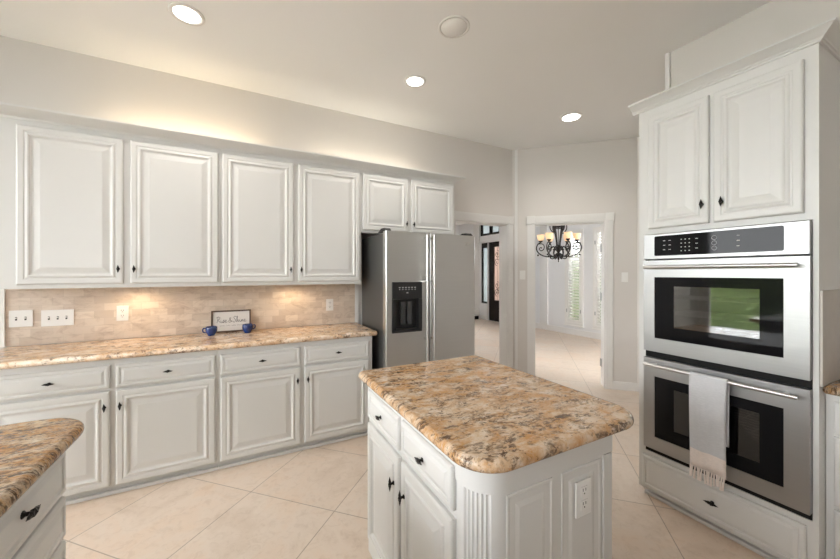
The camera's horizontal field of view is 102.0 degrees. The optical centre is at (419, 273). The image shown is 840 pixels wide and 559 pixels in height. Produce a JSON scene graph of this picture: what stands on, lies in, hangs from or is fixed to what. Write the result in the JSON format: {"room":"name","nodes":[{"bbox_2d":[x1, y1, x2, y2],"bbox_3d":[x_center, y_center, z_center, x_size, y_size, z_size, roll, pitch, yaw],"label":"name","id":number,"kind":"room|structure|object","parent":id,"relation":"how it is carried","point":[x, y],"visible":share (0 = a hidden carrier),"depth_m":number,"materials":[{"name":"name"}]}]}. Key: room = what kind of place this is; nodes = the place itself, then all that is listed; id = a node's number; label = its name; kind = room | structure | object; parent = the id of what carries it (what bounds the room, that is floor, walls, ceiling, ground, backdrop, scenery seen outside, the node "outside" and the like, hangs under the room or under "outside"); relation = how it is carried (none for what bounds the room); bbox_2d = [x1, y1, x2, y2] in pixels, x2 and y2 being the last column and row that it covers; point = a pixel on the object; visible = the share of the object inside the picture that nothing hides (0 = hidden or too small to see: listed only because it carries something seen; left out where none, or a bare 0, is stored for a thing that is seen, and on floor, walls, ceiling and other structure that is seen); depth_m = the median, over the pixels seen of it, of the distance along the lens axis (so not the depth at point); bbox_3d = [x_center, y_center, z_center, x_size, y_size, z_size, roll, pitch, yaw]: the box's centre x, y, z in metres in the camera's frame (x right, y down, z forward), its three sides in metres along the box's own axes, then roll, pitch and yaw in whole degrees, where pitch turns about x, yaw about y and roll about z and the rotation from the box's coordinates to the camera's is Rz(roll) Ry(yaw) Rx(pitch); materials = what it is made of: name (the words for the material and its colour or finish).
{"room":"kitchen","nodes":[
{"label":"kitchen","id":0,"kind":"room"},
{"bbox_2d":[0,35,511,348],"bbox_3d":[-1.798,-0.106,2.998,6.830,3.053,0.174,0,0,-28],"label":"wall","id":1,"kind":"structure","parent":0,"point":[31,74],"depth_m":2.88,"materials":[{"name":"paint"}]},
{"bbox_2d":[0,289,5,346],"bbox_3d":[-2.894,0.304,2.316,0.094,0.404,0.022,0,0,-28],"label":"trim","id":2,"kind":"structure","parent":1,"relation":"attached to","point":[2,291],"depth_m":2.33,"materials":[{"name":"paint"}]},
{"bbox_2d":[9,310,32,327],"bbox_3d":[-2.783,0.318,2.368,0.118,0.116,0.016,0,0,-28],"label":"switch plate","id":3,"kind":"object","parent":1,"relation":"attached to","point":[17,318],"visible":1,"depth_m":2.37,"materials":[{"name":"white plastic"}]},
{"bbox_2d":[41,309,73,326],"bbox_3d":[-2.618,0.324,2.455,0.172,0.116,0.016,0,0,-28],"label":"switch plate","id":4,"kind":"object","parent":1,"relation":"attached to","point":[48,317],"visible":1,"depth_m":2.46,"materials":[{"name":"white plastic"}]},
{"bbox_2d":[0,116,220,288],"bbox_3d":[-2.202,-0.447,2.494,1.284,1.095,0.355,0,0,-28],"label":"upper cabinet","id":5,"kind":"object","parent":1,"relation":"attached to","point":[80,208],"visible":0.99,"depth_m":2.33,"materials":[{"name":"paint"}]},
{"bbox_2d":[0,102,465,182],"bbox_3d":[-1.217,-1.008,2.989,3.667,0.061,0.400,0,0,-28],"label":"crown molding","id":6,"kind":"structure","parent":5,"relation":"attached to","point":[9,110],"depth_m":2.57,"materials":[{"name":"paint"}]},
{"bbox_2d":[116,306,128,320],"bbox_3d":[-2.300,0.311,2.628,0.072,0.116,0.009,0,0,-28],"label":"wall outlet","id":7,"kind":"object","parent":1,"relation":"attached to","point":[122,312],"visible":1,"depth_m":2.62,"materials":[{"name":"white plastic"}]},
{"bbox_2d":[221,149,360,285],"bbox_3d":[-1.127,-0.447,3.064,1.146,1.095,0.355,0,0,-28],"label":"upper cabinet","id":8,"kind":"object","parent":1,"relation":"attached to","point":[284,221],"visible":1,"depth_m":2.89,"materials":[{"name":"paint"}]},
{"bbox_2d":[326,299,332,310],"bbox_3d":[-0.895,0.315,3.372,0.070,0.116,0.009,0,0,-28],"label":"wall outlet","id":9,"kind":"object","parent":1,"relation":"attached to","point":[329,302],"visible":1,"depth_m":3.37,"materials":[{"name":"white plastic"}]},
{"bbox_2d":[355,284,357,321],"bbox_3d":[-0.654,0.064,3.508,0.036,0.886,0.014,0,0,-28],"label":"trim","id":10,"kind":"structure","parent":1,"relation":"attached to","point":[356,285],"depth_m":3.50,"materials":[{"name":"paint"}]},
{"bbox_2d":[361,170,454,234],"bbox_3d":[-0.153,-0.689,3.579,1.055,0.610,0.355,0,0,-28],"label":"upper cabinet","id":11,"kind":"object","parent":1,"relation":"attached to","point":[394,202],"visible":0.94,"depth_m":3.41,"materials":[{"name":"paint"}]},
{"bbox_2d":[455,211,513,367],"bbox_3d":[0.761,0.337,4.343,0.989,2.167,0.192,0,0,-28],"label":"door frame","id":12,"kind":"structure","parent":1,"relation":"attached to","point":[507,222],"depth_m":4.48,"materials":[{"name":"paint"}]},
{"bbox_2d":[0,0,772,224],"bbox_3d":[-0.526,-1.682,3.343,12.600,0.100,13.600,0,0,-28],"label":"ceiling","id":13,"kind":"structure","parent":0,"point":[520,66],"depth_m":2.49,"materials":[{"name":"paint"}]},
{"bbox_2d":[168,2,204,25],"bbox_3d":[-1.468,-1.627,2.142,0.196,0.010,0.196,0,0,-28],"label":"recessed light","id":14,"kind":"object","parent":13,"relation":"in","point":[187,14],"visible":1,"depth_m":2.13,"materials":[{"name":"paint"}]},
{"bbox_2d":[404,75,425,87],"bbox_3d":[-0.042,-1.627,2.888,0.188,0.010,0.188,0,0,-28],"label":"recessed light","id":15,"kind":"object","parent":13,"relation":"in","point":[414,81],"visible":1,"depth_m":2.88,"materials":[{"name":"paint"}]},
{"bbox_2d":[438,15,469,38],"bbox_3d":[0.226,-1.628,2.255,0.208,0.007,0.208,0,0,-28],"label":"ceiling speaker","id":16,"kind":"object","parent":13,"relation":"attached to","point":[454,26],"visible":1,"depth_m":2.24,"materials":[{"name":"paint"}]},
{"bbox_2d":[441,18,466,36],"bbox_3d":[0.226,-1.627,2.255,0.175,0.002,0.175,0,0,-28],"label":"grille","id":17,"kind":"object","parent":16,"relation":"attached to","point":[450,27],"depth_m":2.25,"materials":[{"name":"white plastic"}]},
{"bbox_2d":[536,225,581,261],"bbox_3d":[2.403,-0.910,5.901,0.726,1.441,0.697,0,0,-28],"label":"chandelier","id":18,"kind":"object","parent":13,"relation":"hanging from","point":[567,235],"visible":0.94,"depth_m":5.84,"materials":[{"name":"brown metal"}]},
{"bbox_2d":[559,112,582,122],"bbox_3d":[1.579,-1.627,3.555,0.230,0.010,0.230,0,0,-28],"label":"recessed light","id":19,"kind":"object","parent":13,"relation":"in","point":[572,116],"visible":1,"depth_m":3.54,"materials":[{"name":"paint"}]},
{"bbox_2d":[62,319,765,558],"bbox_3d":[-0.526,1.461,3.343,12.600,0.080,13.600,0,0,-28],"label":"floor","id":20,"kind":"structure","parent":0,"point":[312,503],"depth_m":2.02,"materials":[{"name":"tile"}]},
{"bbox_2d":[0,451,65,558],"bbox_3d":[-1.036,0.984,-0.035,0.948,0.874,2.108,0,0,-28],"label":"base cabinet","id":21,"kind":"object","parent":20,"relation":"on","point":[34,527],"visible":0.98,"depth_m":0.94,"materials":[{"name":"paint"}]},
{"bbox_2d":[0,418,84,517],"bbox_3d":[-1.112,0.527,0.004,1.038,0.040,2.288,0,0,-28],"label":"countertop","id":22,"kind":"structure","parent":21,"relation":"on","point":[28,449],"depth_m":0.98,"materials":[{"name":"stone"}]},
{"bbox_2d":[0,350,217,504],"bbox_3d":[-2.140,0.984,2.373,1.280,0.874,0.605,0,0,-28],"label":"base cabinet","id":23,"kind":"object","parent":20,"relation":"on","point":[147,420],"visible":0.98,"depth_m":2.19,"materials":[{"name":"paint"}]},
{"bbox_2d":[218,336,371,469],"bbox_3d":[-1.058,0.984,2.946,1.164,0.874,0.605,0,0,-28],"label":"base cabinet","id":24,"kind":"object","parent":20,"relation":"on","point":[278,399],"visible":0.97,"depth_m":2.66,"materials":[{"name":"paint"}]},
{"bbox_2d":[0,323,376,369],"bbox_3d":[-1.609,0.527,2.656,2.492,0.040,0.606,0,0,-28],"label":"countertop","id":25,"kind":"structure","parent":24,"relation":"on","point":[86,351],"depth_m":2.44,"materials":[{"name":"stone"}]},
{"bbox_2d":[202,326,216,335],"bbox_3d":[-1.701,0.471,2.762,0.096,0.071,0.085,0,0,-6],"label":"mug","id":26,"kind":"object","parent":25,"relation":"on","point":[209,330],"visible":1,"depth_m":2.73,"materials":[{"name":"ceramic"}]},
{"bbox_2d":[211,309,250,332],"bbox_3d":[-1.638,0.416,2.953,0.302,0.187,0.049,0,0,-28],"label":"framed sign","id":27,"kind":"object","parent":25,"relation":"on","point":[225,320],"visible":1,"depth_m":2.95,"materials":[{"name":"brown wood"}]},
{"bbox_2d":[242,323,255,332],"bbox_3d":[-1.467,0.471,2.900,0.085,0.071,0.096,0,0,10],"label":"mug","id":28,"kind":"object","parent":25,"relation":"on","point":[247,328],"visible":1,"depth_m":2.87,"materials":[{"name":"ceramic"}]},
{"bbox_2d":[362,228,474,368],"bbox_3d":[-0.012,0.514,3.360,0.936,1.812,0.724,0,0,-28],"label":"refrigerator","id":29,"kind":"object","parent":20,"relation":"on","point":[418,289],"visible":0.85,"depth_m":3.06,"materials":[{"name":"silver metal"}]},
{"bbox_2d":[475,308,478,318],"bbox_3d":[1.439,1.251,10.698,0.480,0.340,0.800,0,0,-28],"label":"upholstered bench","id":30,"kind":"object","parent":20,"relation":"on","point":[476,309],"visible":0.17,"depth_m":10.42,"materials":[{"name":"white fabric"}]},
{"bbox_2d":[368,387,611,558],"bbox_3d":[0.192,0.984,1.459,0.621,0.874,0.935,0,0,-28],"label":"kitchen island","id":31,"kind":"object","parent":20,"relation":"on","point":[422,504],"visible":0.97,"depth_m":1.12,"materials":[{"name":"paint"}]},
{"bbox_2d":[358,355,633,473],"bbox_3d":[0.247,0.527,1.497,0.768,0.040,1.018,0,0,-28],"label":"island countertop","id":32,"kind":"structure","parent":31,"relation":"on","point":[486,416],"depth_m":1.24,"materials":[{"name":"stone"}]},
{"bbox_2d":[575,477,590,518],"bbox_3d":[0.537,0.739,1.119,0.075,0.116,0.006,0,0,-28],"label":"outlet","id":33,"kind":"object","parent":31,"relation":"attached to","point":[582,484],"depth_m":1.11,"materials":[{"name":"white plastic"}]},
{"bbox_2d":[581,485,587,496],"bbox_3d":[0.539,0.716,1.115,0.033,0.032,0.001,0,0,-28],"label":"receptacle","id":34,"kind":"object","parent":31,"relation":"attached to","point":[584,488],"depth_m":1.11,"materials":[{"name":"grey plastic"}]},
{"bbox_2d":[581,498,587,510],"bbox_3d":[0.539,0.760,1.115,0.033,0.032,0.001,0,0,-28],"label":"receptacle","id":35,"kind":"object","parent":31,"relation":"attached to","point":[584,501],"depth_m":1.11,"materials":[{"name":"grey plastic"}]},
{"bbox_2d":[628,17,839,558],"bbox_3d":[1.817,0.167,1.962,0.590,2.507,0.871,0,0,-28],"label":"tall cabinet","id":36,"kind":"object","parent":20,"relation":"on","point":[753,138],"visible":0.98,"depth_m":1.71,"materials":[{"name":"paint"}]},
{"bbox_2d":[643,220,812,520],"bbox_3d":[1.782,0.441,1.946,0.558,1.360,0.712,0,0,-28],"label":"double wall oven","id":37,"kind":"object","parent":36,"relation":"in","point":[735,304],"visible":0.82,"depth_m":1.73,"materials":[{"name":"grey metal"}]},
{"bbox_2d":[689,371,729,490],"bbox_3d":[1.540,0.835,1.817,0.046,0.580,0.166,0,0,-28],"label":"hand towel","id":38,"kind":"object","parent":37,"relation":"hanging from","point":[709,395],"visible":1,"depth_m":1.80,"materials":[{"name":"beige fabric"}]},
{"bbox_2d":[820,289,839,386],"bbox_3d":[2.023,0.292,1.640,0.526,0.428,0.010,0,0,-28],"label":"backsplash","id":39,"kind":"structure","parent":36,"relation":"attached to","point":[829,299],"depth_m":1.56,"materials":[{"name":"tile"}]},
{"bbox_2d":[826,394,839,558],"bbox_3d":[2.366,0.984,1.034,0.489,0.874,1.400,0,0,-28],"label":"base cabinet","id":40,"kind":"object","parent":20,"relation":"on","point":[832,402],"visible":0.98,"depth_m":1.54,"materials":[{"name":"paint"}]},
{"bbox_2d":[823,379,839,396],"bbox_3d":[2.367,0.527,1.031,0.488,0.040,1.406,0,0,-28],"label":"countertop","id":41,"kind":"structure","parent":40,"relation":"on","point":[833,388],"depth_m":1.52,"materials":[{"name":"stone"}]},
{"bbox_2d":[456,225,458,234],"bbox_3d":[-0.663,-0.106,10.598,4.750,3.053,0.150,0,0,-28],"label":"wall","id":42,"kind":"structure","parent":0,"point":[457,226],"depth_m":11.54,"materials":[{"name":"paint"}]},
{"bbox_2d":[459,224,498,319],"bbox_3d":[2.024,-0.106,10.437,0.150,3.053,2.650,0,0,-28],"label":"wall","id":43,"kind":"structure","parent":0,"point":[464,228],"depth_m":10.55,"materials":[{"name":"paint"}]},
{"bbox_2d":[473,224,479,314],"bbox_3d":[1.780,-0.144,10.710,0.024,2.870,0.300,0,0,-28],"label":"trim","id":44,"kind":"structure","parent":43,"relation":"attached to","point":[476,228],"depth_m":10.65,"materials":[{"name":"paint"}]},
{"bbox_2d":[478,315,486,319],"bbox_3d":[1.686,1.356,10.897,0.016,0.130,1.520,0,0,-28],"label":"baseboard","id":45,"kind":"structure","parent":43,"relation":"attached to","point":[483,317],"depth_m":10.40,"materials":[{"name":"paint"}]},
{"bbox_2d":[482,243,486,302],"bbox_3d":[2.024,0.003,10.417,0.070,1.845,0.335,0,0,-28],"label":"window","id":46,"kind":"structure","parent":43,"relation":"in","point":[484,245],"depth_m":10.48,"materials":[{"name":"glass"}]},
{"bbox_2d":[487,242,487,319],"bbox_3d":[2.038,0.248,10.224,0.024,2.345,0.008,0,0,-28],"label":"trim","id":47,"kind":"structure","parent":43,"relation":"attached to","point":[487,242],"depth_m":10.22,"materials":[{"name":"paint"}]},
{"bbox_2d":[481,225,498,235],"bbox_3d":[2.244,-1.344,10.002,0.070,0.400,1.365,0,0,-28],"label":"window","id":48,"kind":"structure","parent":43,"relation":"in","point":[485,230],"depth_m":10.22,"materials":[{"name":"black glass"}]},
{"bbox_2d":[489,241,498,321],"bbox_3d":[2.337,0.248,9.825,0.070,2.335,0.965,0,0,-28],"label":"door","id":49,"kind":"structure","parent":43,"relation":"in","point":[493,246],"depth_m":10.06,"materials":[{"name":"black wood"}]},
{"bbox_2d":[535,224,600,333],"bbox_3d":[4.366,-0.106,6.444,0.150,3.053,6.900,0,0,-28],"label":"wall","id":50,"kind":"structure","parent":0,"point":[556,270],"depth_m":8.13,"materials":[{"name":"paint"}]},
{"bbox_2d":[540,226,547,324],"bbox_3d":[3.128,-0.144,8.583,0.034,2.870,0.240,0,0,-28],"label":"trim","id":51,"kind":"structure","parent":50,"relation":"attached to","point":[543,229],"depth_m":8.54,"materials":[{"name":"paint"}]},
{"bbox_2d":[535,323,600,339],"bbox_3d":[4.290,1.356,6.409,0.016,0.130,6.590,0,0,-28],"label":"baseboard","id":52,"kind":"structure","parent":50,"relation":"attached to","point":[593,335],"depth_m":7.92,"materials":[{"name":"paint"}]},
{"bbox_2d":[569,253,570,318],"bbox_3d":[3.624,0.106,7.856,0.040,2.090,0.390,0,0,-28],"label":"window","id":53,"kind":"structure","parent":50,"relation":"in","point":[570,253],"depth_m":8.01,"materials":[{"name":"paint"}]},
{"bbox_2d":[564,229,583,327],"bbox_3d":[3.531,0.118,7.807,0.066,2.205,0.510,0,0,-28],"label":"plantation shutter","id":54,"kind":"object","parent":50,"relation":"attached to","point":[573,261],"visible":0.8,"depth_m":7.78,"materials":[{"name":"white paint"}]},
{"bbox_2d":[591,227,600,330],"bbox_3d":[3.880,0.118,7.148,0.066,2.205,0.560,0,0,-28],"label":"plantation shutter","id":55,"kind":"object","parent":50,"relation":"attached to","point":[596,230],"visible":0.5,"depth_m":7.30,"materials":[{"name":"white paint"}]},
{"bbox_2d":[598,236,599,322],"bbox_3d":[3.973,0.106,7.197,0.040,2.090,0.440,0,0,-28],"label":"window","id":56,"kind":"structure","parent":50,"relation":"in","point":[598,236],"depth_m":7.36,"materials":[{"name":"paint"}]},
{"bbox_2d":[512,137,636,382],"bbox_3d":[1.947,-0.106,4.370,1.460,3.053,0.150,0,0,17],"label":"wall","id":57,"kind":"structure","parent":0,"point":[598,176],"depth_m":4.23,"materials":[{"name":"paint"}]},
{"bbox_2d":[515,149,517,369],"bbox_3d":[1.271,-0.105,4.490,0.036,3.051,0.015,0,0,17],"label":"trim","id":58,"kind":"structure","parent":57,"relation":"attached to","point":[516,150],"depth_m":4.48,"materials":[{"name":"paint"}]},
{"bbox_2d":[520,271,524,278],"bbox_3d":[1.348,0.026,4.470,0.070,0.116,0.009,0,0,17],"label":"light switch","id":59,"kind":"object","parent":57,"relation":"attached to","point":[522,273],"visible":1,"depth_m":4.47,"materials":[{"name":"white plastic"}]},
{"bbox_2d":[527,212,613,388],"bbox_3d":[1.910,0.340,4.388,1.017,2.162,0.217,0,0,17],"label":"door frame","id":60,"kind":"structure","parent":57,"relation":"attached to","point":[606,220],"depth_m":4.27,"materials":[{"name":"paint"}]},
{"bbox_2d":[621,272,627,281],"bbox_3d":[2.483,0.051,4.121,0.070,0.116,0.009,0,0,17],"label":"light switch","id":61,"kind":"object","parent":57,"relation":"attached to","point":[624,275],"visible":1,"depth_m":4.12,"materials":[{"name":"white plastic"}]},
{"bbox_2d":[613,381,638,391],"bbox_3d":[2.491,1.371,4.116,0.270,0.099,0.014,0,0,17],"label":"baseboard","id":62,"kind":"structure","parent":57,"relation":"attached to","point":[627,386],"depth_m":4.11,"materials":[{"name":"paint"}]},
{"bbox_2d":[637,137,638,384],"bbox_3d":[2.903,-0.106,3.685,0.140,3.053,1.086,0,0,-28],"label":"wall","id":63,"kind":"structure","parent":0,"point":[637,137],"depth_m":4.07,"materials":[{"name":"paint"}]},
{"bbox_2d":[671,0,839,86],"bbox_3d":[3.558,-0.106,0.954,1.540,3.053,4.354,0,0,-28],"label":"wall","id":64,"kind":"structure","parent":0,"point":[774,21],"depth_m":2.13,"materials":[{"name":"paint"}]},
{"bbox_2d":[665,52,670,89],"bbox_3d":[1.849,-0.105,2.529,0.035,3.051,0.028,0,0,-28],"label":"trim","id":65,"kind":"structure","parent":64,"relation":"attached to","point":[668,55],"depth_m":2.52,"materials":[{"name":"paint"}]},
{"label":"outside","id":66,"kind":"structure","parent":0,"visible":0},
{"bbox_3d":[-1.170,1.621,2.209,80.000,0.200,85.000,0,0,-28],"label":"ground","id":67,"kind":"structure","parent":66,"visible":0},
{"bbox_2d":[572,264,600,319],"bbox_3d":[5.489,0.430,8.853,1.464,2.182,5.678,0,0,-28],"label":"hedge","id":68,"kind":"object","parent":67,"relation":"on","point":[577,264],"visible":0.02,"depth_m":9.83,"materials":[{"name":"green plant"}]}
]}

